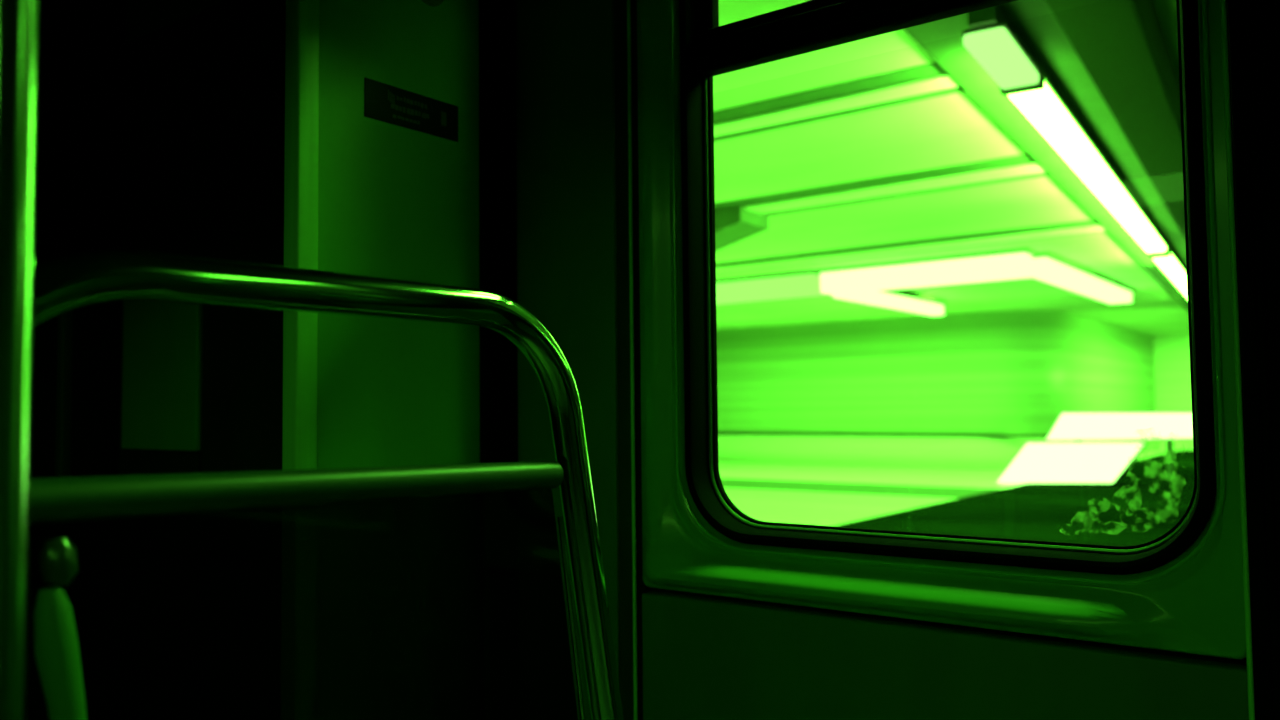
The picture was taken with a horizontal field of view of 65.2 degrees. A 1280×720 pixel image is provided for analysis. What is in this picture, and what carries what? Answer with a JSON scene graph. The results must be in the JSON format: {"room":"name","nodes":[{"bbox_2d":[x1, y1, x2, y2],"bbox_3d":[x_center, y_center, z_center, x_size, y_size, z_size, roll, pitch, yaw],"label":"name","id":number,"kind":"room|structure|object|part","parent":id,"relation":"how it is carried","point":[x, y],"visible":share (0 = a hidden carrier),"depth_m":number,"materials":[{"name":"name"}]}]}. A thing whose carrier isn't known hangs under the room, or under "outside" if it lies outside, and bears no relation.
{"room":"subway car interior","nodes":[
{"label":"subway car interior","id":0,"kind":"room"},
{"bbox_2d":[29,0,125,478],"bbox_3d":[-2.365,-0.036,1.794,0.030,2.400,2.800,-3,-4,37],"label":"wall","id":1,"kind":"structure","parent":0,"point":[81,63],"depth_m":2.83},
{"bbox_2d":[317,0,479,468],"bbox_3d":[-0.430,-0.059,1.734,0.030,2.400,0.390,-3,-4,37],"label":"wall partition","id":2,"kind":"structure","parent":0,"point":[395,201],"depth_m":1.73,"materials":[{"name":"metal"}]},
{"bbox_2d":[282,0,318,469],"bbox_3d":[-0.539,-0.065,1.588,0.040,2.400,0.039,-3,-4,37],"label":"trim","id":3,"kind":"structure","parent":2,"relation":"attached to","point":[301,166],"depth_m":1.58,"materials":[{"name":"metal"}]},
{"bbox_2d":[364,77,457,141],"bbox_3d":[-0.401,-0.441,1.770,0.002,0.067,0.211,-3,-4,37],"label":"notice sign","id":4,"kind":"object","parent":2,"relation":"attached to","point":[383,102],"visible":1,"depth_m":1.76,"materials":[{"name":"black plastic"}]},
{"bbox_2d":[422,0,443,6],"bbox_3d":[-0.381,-0.679,1.811,0.002,0.076,0.076,-3,-4,37],"label":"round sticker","id":5,"kind":"object","parent":2,"relation":"attached to","point":[433,3],"visible":1,"depth_m":1.82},
{"bbox_2d":[479,0,517,462],"bbox_3d":[-0.278,0.079,1.916,0.042,2.140,0.088,-3,-4,37],"label":"trim","id":6,"kind":"structure","parent":2,"relation":"attached to","point":[497,18],"depth_m":1.91,"materials":[{"name":"black rubber"}]},
{"bbox_2d":[118,0,1248,719],"bbox_3d":[0.466,-0.083,1.439,4.985,2.400,0.050,-3,-4,37],"label":"wall","id":7,"kind":"structure","parent":0,"point":[704,658],"depth_m":1.86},
{"bbox_2d":[122,452,200,475],"bbox_3d":[-1.312,0.578,2.725,0.405,0.644,0.012,-3,-4,37],"label":"trim","id":8,"kind":"structure","parent":7,"relation":"attached to","point":[132,463],"depth_m":2.73,"materials":[{"name":"black"}]},
{"bbox_2d":[121,300,202,450],"bbox_3d":[-1.319,0.029,2.751,0.405,0.434,0.016,-3,-4,37],"label":"panel","id":9,"kind":"object","parent":7,"relation":"attached to","point":[162,366],"depth_m":2.73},
{"bbox_2d":[614,0,633,719],"bbox_3d":[-0.021,0.070,1.793,0.032,2.140,0.024,-3,-4,37],"label":"trim","id":10,"kind":"structure","parent":7,"relation":"attached to","point":[620,6],"depth_m":1.79,"materials":[{"name":"grey metal"}]},
{"bbox_2d":[1244,0,1279,719],"bbox_3d":[0.743,0.032,1.190,0.009,2.140,0.009,-3,-4,37],"label":"trim","id":11,"kind":"structure","parent":7,"relation":"attached to","point":[1248,4],"depth_m":1.19,"materials":[{"name":"black rubber"}]},
{"bbox_2d":[1253,0,1279,644],"bbox_3d":[0.814,0.030,1.167,0.151,2.140,0.036,-3,-4,37],"label":"trim","id":12,"kind":"structure","parent":7,"relation":"attached to","point":[1266,13],"depth_m":1.20,"materials":[{"name":"black rubber"}]},
{"bbox_2d":[717,311,1155,434],"bbox_3d":[2.362,0.953,25.066,17.491,2.650,8.950,-3,-4,37],"label":"wall","id":13,"kind":"structure","parent":0,"point":[992,372],"depth_m":18.02,"materials":[{"name":"green paint"}]},
{"bbox_2d":[718,435,1160,468],"bbox_3d":[2.380,2.008,24.964,17.561,0.533,9.020,-3,-4,37],"label":"wall","id":14,"kind":"structure","parent":0,"point":[924,452],"depth_m":17.96,"materials":[{"name":"green paint"}]},
{"bbox_2d":[718,433,1048,437],"bbox_3d":[0.004,1.550,21.153,18.400,0.050,0.070,-3,-4,37],"label":"trim","id":15,"kind":"structure","parent":14,"relation":"attached to","point":[763,434],"depth_m":17.69,"materials":[{"name":"paint"}]},
{"bbox_2d":[637,0,1245,658],"bbox_3d":[0.352,-0.315,1.496,0.908,1.388,0.073,-3,-4,37],"label":"window surround","id":16,"kind":"structure","parent":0,"point":[1197,607],"depth_m":1.45,"materials":[{"name":"plastic"}]},
{"bbox_2d":[627,0,637,719],"bbox_3d":[-0.013,0.069,1.770,0.007,2.140,0.007,-3,-4,37],"label":"trim","id":17,"kind":"structure","parent":16,"relation":"attached to","point":[628,1],"depth_m":1.77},
{"bbox_2d":[631,0,650,719],"bbox_3d":[0.002,0.069,1.779,0.022,2.140,0.018,-3,-4,37],"label":"trim","id":18,"kind":"structure","parent":16,"relation":"attached to","point":[642,588],"depth_m":1.78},
{"bbox_2d":[670,0,1224,583],"bbox_3d":[0.399,-0.306,1.501,0.810,1.211,0.072,-3,-4,37],"label":"window","id":19,"kind":"structure","parent":16,"relation":"in","point":[708,49],"depth_m":1.54,"materials":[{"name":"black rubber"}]},
{"bbox_2d":[1220,0,1254,719],"bbox_3d":[0.723,0.033,1.207,0.006,2.140,0.006,-3,-4,37],"label":"trim","id":20,"kind":"structure","parent":16,"relation":"attached to","point":[1243,509],"depth_m":1.21,"materials":[{"name":"green metal"}]},
{"bbox_2d":[1226,0,1255,719],"bbox_3d":[0.760,0.033,1.228,0.070,2.140,0.013,-3,-4,37],"label":"trim","id":21,"kind":"structure","parent":16,"relation":"attached to","point":[1239,661],"depth_m":1.23,"materials":[{"name":"black metal"}]},
{"bbox_2d":[1227,0,1273,719],"bbox_3d":[0.743,0.033,1.213,0.018,2.140,0.028,-3,-4,37],"label":"trim","id":22,"kind":"structure","parent":16,"relation":"attached to","point":[1236,19],"depth_m":1.20,"materials":[{"name":"black rubber"}]},
{"bbox_2d":[719,450,1176,525],"bbox_3d":[-2.043,2.062,18.785,17.950,0.100,24.400,-3,-4,37],"label":"platform","id":23,"kind":"object","parent":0,"point":[779,506],"visible":0.1,"depth_m":12.89,"materials":[{"name":"green concrete"}]},
{"bbox_2d":[713,0,1188,335],"bbox_3d":[5.154,-1.030,13.525,36.000,0.100,24.300,-3,-4,37],"label":"ceiling","id":24,"kind":"structure","parent":0,"point":[951,129],"depth_m":7.61,"materials":[{"name":"paint"}]},
{"bbox_2d":[715,206,768,250],"bbox_3d":[0.057,-0.949,8.659,2.170,0.420,0.480,-3,-4,37],"label":"duct","id":25,"kind":"object","parent":24,"relation":"attached to","point":[733,225],"visible":0.02,"depth_m":8.01,"materials":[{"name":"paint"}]},
{"bbox_2d":[716,270,821,304],"bbox_3d":[-1.376,-0.733,14.286,8.710,0.280,0.310,-3,-4,37],"label":"light bar","id":26,"kind":"object","parent":24,"relation":"attached to","point":[806,283],"visible":0.26,"depth_m":11.94,"materials":[{"name":"paint"}]},
{"bbox_2d":[714,62,964,141],"bbox_3d":[-6.513,-0.985,10.914,20.542,0.006,0.500,-3,-4,37],"label":"trim","id":27,"kind":"structure","parent":24,"relation":"attached to","point":[929,70],"depth_m":5.15,"materials":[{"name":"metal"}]},
{"bbox_2d":[715,154,1050,215],"bbox_3d":[-5.301,-0.911,12.654,20.370,0.006,0.700,-3,-4,37],"label":"trim","id":28,"kind":"structure","parent":24,"relation":"attached to","point":[1023,159],"depth_m":7.16,"materials":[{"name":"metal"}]},
{"bbox_2d":[832,290,946,315],"bbox_3d":[3.436,-0.810,13.562,0.260,0.200,3.360,-3,-4,37],"label":"light bar","id":29,"kind":"object","parent":24,"relation":"attached to","point":[891,299],"visible":0.62,"depth_m":13.50,"materials":[{"name":"paint"}]},
{"bbox_2d":[716,220,1106,273],"bbox_3d":[-3.763,-0.816,14.874,20.140,0.006,0.700,-3,-4,37],"label":"trim","id":30,"kind":"structure","parent":24,"relation":"attached to","point":[1087,222],"depth_m":9.76,"materials":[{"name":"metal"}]},
{"bbox_2d":[816,248,1035,294],"bbox_3d":[3.065,-0.948,10.930,2.370,0.280,0.310,-3,-4,37],"label":"light bar","id":31,"kind":"object","parent":24,"relation":"attached to","point":[1009,264],"visible":1,"depth_m":10.75,"materials":[{"name":"paint"}]},
{"bbox_2d":[904,0,1187,310],"bbox_3d":[6.143,-1.072,11.495,0.580,0.040,22.000,-2,-3,33],"label":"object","id":32,"kind":"structure","parent":24,"relation":"attached to","point":[1033,21],"depth_m":5.30,"materials":[{"name":"paint"}]},
{"bbox_2d":[968,6,1186,271],"bbox_3d":[6.719,-0.980,12.298,0.100,0.075,20.020,-2,-3,33],"label":"trim","id":33,"kind":"structure","parent":32,"relation":"attached to","point":[992,15],"depth_m":3.92,"materials":[{"name":"paint"}]},
{"bbox_2d":[962,22,1042,93],"bbox_3d":[1.518,-1.254,4.174,0.180,0.080,0.680,-2,-3,33],"label":"ceiling lamp","id":34,"kind":"object","parent":33,"relation":"attached to","point":[996,47],"visible":1,"depth_m":4.07,"materials":[{"name":"paint"}]},
{"bbox_2d":[1002,71,1166,253],"bbox_3d":[3.262,-1.136,6.896,0.180,0.080,5.750,-2,-3,33],"label":"ceiling lamp","id":35,"kind":"object","parent":33,"relation":"attached to","point":[1043,106],"visible":0.78,"depth_m":5.70,"materials":[{"name":"paint"}]},
{"bbox_2d":[1149,248,1187,297],"bbox_3d":[6.793,-0.898,12.408,0.180,0.080,6.750,-2,-3,33],"label":"ceiling lamp","id":36,"kind":"object","parent":33,"relation":"attached to","point":[1167,262],"visible":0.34,"depth_m":10.44,"materials":[{"name":"paint"}]},
{"bbox_2d":[1032,252,1134,303],"bbox_3d":[5.379,-0.945,12.158,0.360,0.190,4.260,-3,-4,37],"label":"light bar","id":37,"kind":"object","parent":24,"relation":"attached to","point":[1050,268],"visible":0.77,"depth_m":11.59,"materials":[{"name":"paint"}]},
{"bbox_2d":[1044,0,1184,238],"bbox_3d":[6.548,-0.984,11.231,0.260,0.250,22.000,-2,-3,33],"label":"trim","id":38,"kind":"structure","parent":24,"relation":"attached to","point":[1121,45],"depth_m":4.17,"materials":[{"name":"paint"}]},
{"bbox_2d":[721,450,1193,545],"bbox_3d":[6.963,1.813,15.738,36.000,0.104,18.400,-3,-4,37],"label":"floor","id":39,"kind":"structure","parent":0,"point":[1143,505],"depth_m":10.41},
{"bbox_2d":[996,442,1148,484],"bbox_3d":[5.756,1.380,13.375,1.872,0.571,0.350,-3,-4,37],"label":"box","id":40,"kind":"object","parent":39,"relation":"on","point":[1092,463],"visible":1,"depth_m":13.20,"materials":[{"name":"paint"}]},
{"bbox_2d":[1046,413,1192,479],"bbox_3d":[7.013,1.229,14.437,2.113,0.940,0.350,-3,-4,37],"label":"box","id":41,"kind":"object","parent":39,"relation":"on","point":[1077,427],"visible":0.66,"depth_m":14.27,"materials":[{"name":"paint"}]},
{"bbox_2d":[1153,335,1192,449],"bbox_3d":[18.112,0.483,18.957,22.000,2.650,0.100,-3,-4,37],"label":"wall","id":42,"kind":"structure","parent":0,"point":[1172,374],"depth_m":23.23,"materials":[{"name":"green paint"}]},
{"bbox_3d":[-0.372,1.093,0.255,4.985,0.050,2.830,-3,-4,37],"label":"floor","id":43,"kind":"structure","parent":0,"visible":0},
{"bbox_2d":[0,0,38,719],"bbox_3d":[-0.370,-0.117,0.580,0.076,2.400,0.076,-3,-4,37],"label":"pole","id":44,"kind":"object","parent":43,"relation":"on","point":[18,18],"visible":1,"depth_m":0.57,"materials":[{"name":"metal"}]},
{"bbox_2d":[55,310,73,477],"bbox_3d":[-1.189,0.531,2.052,0.030,1.270,0.024,-3,-4,37],"label":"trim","id":45,"kind":"structure","parent":43,"relation":"on","point":[65,333],"depth_m":2.06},
{"bbox_2d":[24,249,623,719],"bbox_3d":[-0.260,0.510,0.935,0.084,1.188,1.074,-3,-4,37],"label":"railing","id":46,"kind":"object","parent":43,"relation":"on","point":[418,592],"visible":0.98,"depth_m":0.92,"materials":[{"name":"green metal"}]},
{"bbox_3d":[-0.300,0.117,0.923,0.033,0.048,0.654,-3,-4,37],"label":"cross rail","id":47,"kind":"part","parent":46,"relation":"part of","materials":[{"name":"green metal"}]},
{"bbox_3d":[-0.288,0.442,0.920,0.006,0.656,0.798,-3,-4,37],"label":"smoked pane","id":48,"kind":"part","parent":46,"relation":"part of","materials":[{"name":"black glass"}]}
]}

